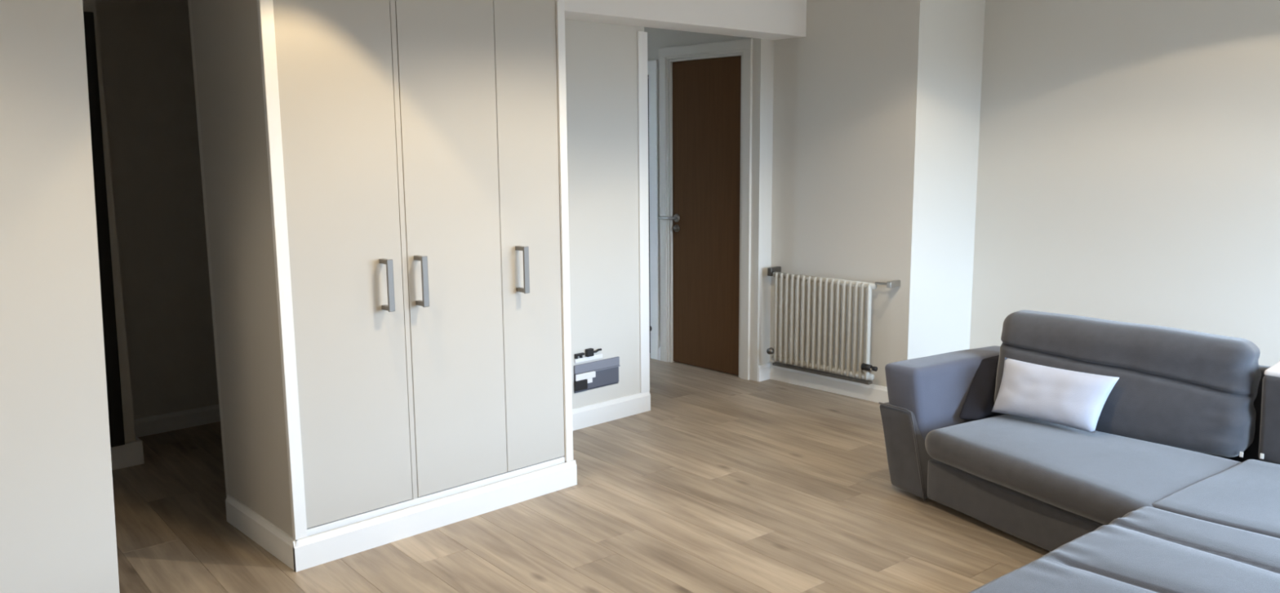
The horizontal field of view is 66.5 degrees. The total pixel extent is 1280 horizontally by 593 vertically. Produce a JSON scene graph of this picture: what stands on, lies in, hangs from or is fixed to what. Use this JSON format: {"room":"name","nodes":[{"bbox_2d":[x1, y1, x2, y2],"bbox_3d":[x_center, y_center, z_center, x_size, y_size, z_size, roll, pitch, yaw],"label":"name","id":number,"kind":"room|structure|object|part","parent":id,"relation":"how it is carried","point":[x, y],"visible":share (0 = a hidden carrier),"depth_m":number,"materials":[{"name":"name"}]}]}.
{"room":"living room","nodes":[
{"label":"living room","id":0,"kind":"room"},
{"bbox_2d":[0,0,119,592],"bbox_3d":[-2.167,-0.053,2.180,1.772,2.414,0.120,-9,12,-42],"label":"wall","id":1,"kind":"structure","parent":0,"point":[58,528],"depth_m":2.64,"materials":[{"name":"paint"}]},
{"bbox_2d":[82,0,135,442],"bbox_3d":[-2.962,-0.316,3.886,1.562,2.414,0.110,-9,12,-42],"label":"wall","id":2,"kind":"structure","parent":0,"point":[89,6],"depth_m":4.41,"materials":[{"name":"paint"}]},
{"bbox_2d":[83,11,124,447],"bbox_3d":[-2.509,-0.252,4.222,0.422,1.922,0.035,-9,12,-42],"label":"panel","id":3,"kind":"object","parent":2,"relation":"attached to","point":[116,426],"visible":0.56,"depth_m":4.33,"materials":[{"name":"black"}]},
{"bbox_2d":[110,435,144,470],"bbox_3d":[-2.937,0.806,4.071,1.575,0.112,0.140,-9,12,-42],"label":"baseboard","id":4,"kind":"structure","parent":2,"relation":"attached to","point":[129,454],"depth_m":4.50,"materials":[{"name":"white paint"}]},
{"bbox_2d":[95,0,218,419],"bbox_3d":[-2.485,-0.490,4.965,3.750,2.414,0.120,-9,12,-42],"label":"wall","id":5,"kind":"structure","parent":0,"point":[145,48],"depth_m":4.94,"materials":[{"name":"paint"}]},
{"bbox_2d":[133,404,220,437],"bbox_3d":[-2.462,0.655,5.065,3.640,0.092,0.016,-9,12,-42],"label":"baseboard","id":6,"kind":"structure","parent":5,"relation":"attached to","point":[157,424],"depth_m":5.10,"materials":[{"name":"white paint"}]},
{"bbox_2d":[187,0,644,497],"bbox_3d":[-0.827,-0.429,4.492,2.247,2.414,0.098,-9,12,-42],"label":"wall","id":7,"kind":"structure","parent":0,"point":[602,63],"depth_m":5.01,"materials":[{"name":"paint"}]},
{"bbox_2d":[573,347,602,363],"bbox_3d":[-0.262,0.301,5.050,0.184,0.062,0.024,-9,12,-42],"label":"wall strip","id":8,"kind":"object","parent":7,"relation":"attached to","point":[589,353],"visible":1,"depth_m":5.04,"materials":[{"name":"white plastic"}]},
{"bbox_2d":[573,355,620,392],"bbox_3d":[-0.241,0.405,5.127,0.307,0.145,0.076,-9,12,-42],"label":"wall box","id":9,"kind":"object","parent":7,"relation":"attached to","point":[595,374],"visible":0.95,"depth_m":5.10,"materials":[{"name":"grey plastic"}]},
{"bbox_2d":[573,378,587,391],"bbox_3d":[-0.305,0.457,5.035,0.078,0.050,0.020,-9,12,-42],"label":"socket","id":10,"kind":"object","parent":9,"relation":"attached to","point":[580,384],"depth_m":5.02,"materials":[{"name":"black plastic"}]},
{"bbox_3d":[-0.225,0.433,5.115,0.300,0.093,0.009,-9,12,-42],"label":"plate","id":11,"kind":"part","parent":9,"relation":"part of","materials":[{"name":"grey plastic"}]},
{"bbox_2d":[572,391,650,430],"bbox_3d":[-0.331,0.633,5.040,1.048,0.110,0.016,-9,12,-42],"label":"baseboard","id":12,"kind":"structure","parent":7,"relation":"attached to","point":[597,413],"depth_m":5.19,"materials":[{"name":"white paint"}]},
{"bbox_2d":[636,31,649,392],"bbox_3d":[-0.018,-0.431,5.254,0.065,1.920,0.122,-9,12,-42],"label":"trim","id":13,"kind":"structure","parent":7,"relation":"attached to","point":[642,37],"depth_m":5.20,"materials":[{"name":"white paint"}]},
{"bbox_2d":[564,0,806,39],"bbox_3d":[0.108,-1.559,4.972,2.090,0.345,0.236,-9,12,-42],"label":"beam","id":14,"kind":"structure","parent":7,"relation":"attached to","point":[771,20],"depth_m":5.08,"materials":[{"name":"paint"}]},
{"bbox_2d":[111,357,1050,592],"bbox_3d":[-0.048,0.959,3.633,6.600,0.100,7.971,-9,12,-42],"label":"floor","id":15,"kind":"structure","parent":0,"point":[728,482],"depth_m":3.77,"materials":[{"name":"brown wood"}]},
{"bbox_2d":[191,0,577,571],"bbox_3d":[-0.948,-0.325,3.844,1.258,2.385,0.678,-9,12,-42],"label":"wardrobe","id":16,"kind":"object","parent":15,"relation":"on","point":[386,181],"visible":1,"depth_m":3.57,"materials":[{"name":"paint"}]},
{"bbox_3d":[-1.417,-0.272,3.467,0.022,2.365,0.596,-9,12,-42],"label":"panel","id":17,"kind":"part","parent":16,"relation":"part of","materials":[{"name":"paint"}]},
{"bbox_3d":[-1.033,-0.315,3.398,0.420,2.240,0.021,-9,12,-42],"label":"door","id":18,"kind":"part","parent":16,"relation":"part of","materials":[{"name":"paint"}]},
{"bbox_3d":[-0.912,-0.125,3.491,0.018,0.016,0.055,-9,12,-42],"label":"handle post","id":19,"kind":"part","parent":16,"relation":"part of","materials":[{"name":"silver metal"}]},
{"bbox_3d":[-0.911,0.041,3.517,0.018,0.016,0.055,-9,12,-42],"label":"handle post","id":20,"kind":"part","parent":16,"relation":"part of","materials":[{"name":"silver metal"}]},
{"bbox_3d":[-0.889,-0.039,3.481,0.024,0.188,0.010,-9,12,-42],"label":"handle","id":21,"kind":"part","parent":16,"relation":"part of","materials":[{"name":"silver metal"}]},
{"bbox_3d":[-0.809,-0.141,3.585,0.018,0.016,0.055,-9,12,-42],"label":"handle post","id":22,"kind":"part","parent":16,"relation":"part of","materials":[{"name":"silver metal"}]},
{"bbox_3d":[-0.808,0.025,3.611,0.018,0.016,0.055,-9,12,-42],"label":"handle post","id":23,"kind":"part","parent":16,"relation":"part of","materials":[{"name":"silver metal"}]},
{"bbox_3d":[-0.787,-0.054,3.575,0.024,0.188,0.010,-9,12,-42],"label":"handle","id":24,"kind":"part","parent":16,"relation":"part of","materials":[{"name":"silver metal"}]},
{"bbox_3d":[-0.755,0.767,3.825,1.160,0.030,0.022,-9,12,-42],"label":"rail","id":25,"kind":"part","parent":16,"relation":"part of","materials":[{"name":"white paint"}]},
{"bbox_3d":[-0.710,-0.365,3.695,0.412,2.240,0.021,-9,12,-42],"label":"door","id":26,"kind":"part","parent":16,"relation":"part of","materials":[{"name":"paint"}]},
{"bbox_3d":[-0.475,-0.192,3.893,0.018,0.016,0.055,-9,12,-42],"label":"handle post","id":27,"kind":"part","parent":16,"relation":"part of","materials":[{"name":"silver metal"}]},
{"bbox_3d":[-0.474,-0.026,3.919,0.018,0.016,0.055,-9,12,-42],"label":"handle post","id":28,"kind":"part","parent":16,"relation":"part of","materials":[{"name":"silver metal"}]},
{"bbox_3d":[-0.452,-0.106,3.882,0.024,0.188,0.010,-9,12,-42],"label":"handle","id":29,"kind":"part","parent":16,"relation":"part of","materials":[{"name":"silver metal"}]},
{"bbox_3d":[-0.449,-0.405,3.935,0.297,2.240,0.021,-9,12,-42],"label":"door","id":30,"kind":"part","parent":16,"relation":"part of","materials":[{"name":"paint"}]},
{"bbox_2d":[878,310,1279,592],"bbox_3d":[1.647,0.648,2.856,2.448,0.730,2.855,-9,12,-42],"label":"sofa","id":31,"kind":"object","parent":15,"relation":"on","point":[1175,487],"visible":0.86,"depth_m":3.58,"materials":[{"name":"fabric"}]},
{"bbox_3d":[1.413,0.606,4.290,0.834,0.333,0.297,-6,11,-33],"label":"arm panel","id":32,"kind":"part","parent":31,"relation":"part of","materials":[{"name":"grey fabric"}]},
{"bbox_3d":[1.427,0.417,4.301,0.777,0.319,0.245,-6,10,-31],"label":"armrest","id":33,"kind":"part","parent":31,"relation":"part of","materials":[{"name":"grey fabric"}]},
{"bbox_3d":[1.677,0.763,3.750,0.889,0.171,0.929,-7,11,-35],"label":"panel","id":34,"kind":"part","parent":31,"relation":"part of","materials":[{"name":"grey fabric"}]},
{"bbox_2d":[991,357,1119,432],"bbox_3d":[1.655,0.394,3.916,0.134,0.217,0.466,-9,12,-42],"label":"pillow","id":35,"kind":"object","parent":31,"relation":"on","point":[1063,397],"visible":1,"depth_m":3.88,"materials":[{"name":"white fabric"}]},
{"bbox_2d":[924,413,1240,524],"bbox_3d":[1.590,0.633,3.632,0.817,0.150,1.043,-9,12,-42],"label":"seat cushion","id":36,"kind":"object","parent":31,"relation":"on","point":[1073,476],"depth_m":3.51,"materials":[{"name":"grey fabric"}]},
{"bbox_2d":[994,310,1261,457],"bbox_3d":[1.904,0.329,3.914,0.306,0.434,0.984,-9,12,-42],"label":"cushion","id":37,"kind":"object","parent":31,"relation":"on","point":[1193,393],"depth_m":3.73,"materials":[{"name":"grey fabric"}]},
{"bbox_3d":[2.423,0.760,2.780,0.784,0.141,1.600,-9,12,-42],"label":"corner seat","id":38,"kind":"part","parent":31,"relation":"part of","materials":[{"name":"grey fabric"}]},
{"bbox_3d":[2.050,0.511,4.059,0.195,0.579,1.027,-9,12,-42],"label":"frame","id":39,"kind":"part","parent":31,"relation":"part of","materials":[{"name":"grey fabric"}]},
{"bbox_3d":[2.848,0.339,3.031,0.270,0.030,1.531,-9,12,-42],"label":"panel","id":40,"kind":"part","parent":31,"relation":"part of","materials":[{"name":"fabric"}]},
{"bbox_2d":[644,26,773,381],"bbox_3d":[0.018,-0.781,6.680,0.136,2.414,2.188,-9,12,-42],"label":"wall","id":41,"kind":"structure","parent":0,"point":[762,49],"depth_m":5.92,"materials":[{"name":"paint"}]},
{"bbox_2d":[647,59,659,359],"bbox_3d":[-0.127,-0.606,6.848,0.150,1.990,0.865,-9,12,-42],"label":"door","id":42,"kind":"structure","parent":41,"relation":"in","point":[652,65],"depth_m":6.51,"materials":[{"name":"white paint"}]},
{"bbox_2d":[657,346,660,359],"bbox_3d":[0.138,0.388,6.632,0.016,0.090,0.022,-9,12,-42],"label":"baseboard","id":43,"kind":"structure","parent":41,"relation":"attached to","point":[659,349],"depth_m":6.63,"materials":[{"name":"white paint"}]},
{"bbox_2d":[657,38,752,379],"bbox_3d":[0.437,-0.547,6.218,0.184,2.062,0.780,-9,12,-42],"label":"door","id":44,"kind":"structure","parent":41,"relation":"in","point":[705,135],"depth_m":6.19,"materials":[{"name":"brown wood"}]},
{"bbox_3d":[0.167,-0.514,6.398,0.023,0.019,0.129,-9,12,-42],"label":"lever","id":45,"kind":"part","parent":44,"relation":"part of","materials":[{"name":"silver metal"}]},
{"bbox_3d":[0.222,-0.511,6.379,0.057,0.052,0.052,-9,12,-42],"label":"lever handle","id":46,"kind":"part","parent":44,"relation":"part of","materials":[{"name":"silver metal"}]},
{"bbox_2d":[769,0,985,386],"bbox_3d":[1.445,-0.663,5.859,0.858,2.414,0.970,-9,12,-42],"label":"wall","id":47,"kind":"structure","parent":0,"point":[877,108],"depth_m":5.46,"materials":[{"name":"paint"}]},
{"bbox_2d":[757,362,770,381],"bbox_3d":[0.772,0.469,6.054,0.118,0.100,0.016,-9,12,-42],"label":"baseboard","id":48,"kind":"structure","parent":47,"relation":"attached to","point":[763,370],"depth_m":6.04,"materials":[{"name":"white paint"}]},
{"bbox_2d":[769,363,888,403],"bbox_3d":[1.393,0.481,5.960,0.694,0.095,0.970,-9,12,-42],"label":"baseboard","id":49,"kind":"structure","parent":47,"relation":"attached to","point":[874,393],"depth_m":5.75,"materials":[{"name":"white paint"}]},
{"bbox_2d":[766,266,900,384],"bbox_3d":[1.079,0.163,5.643,0.151,0.592,0.860,-9,12,-42],"label":"radiator","id":50,"kind":"object","parent":47,"relation":"attached to","point":[775,271],"visible":1,"depth_m":5.63,"materials":[{"name":"metal"}]},
{"bbox_3d":[1.054,0.445,5.702,0.040,0.016,0.690,-9,12,-42],"label":"rail","id":51,"kind":"part","parent":50,"relation":"part of","materials":[{"name":"silver metal"}]},
{"bbox_2d":[875,280,900,288],"bbox_3d":[1.353,-0.073,5.344,0.100,0.034,0.105,-9,12,-42],"label":"bracket","id":52,"kind":"object","parent":50,"relation":"attached to","point":[894,283],"depth_m":5.31,"materials":[{"name":"silver metal"}]},
{"bbox_2d":[969,0,1279,366],"bbox_3d":[3.469,-0.418,4.201,0.180,2.414,4.242,-9,12,-42],"label":"wall","id":53,"kind":"structure","parent":0,"point":[1129,153],"depth_m":5.03,"materials":[{"name":"paint"}]}
]}

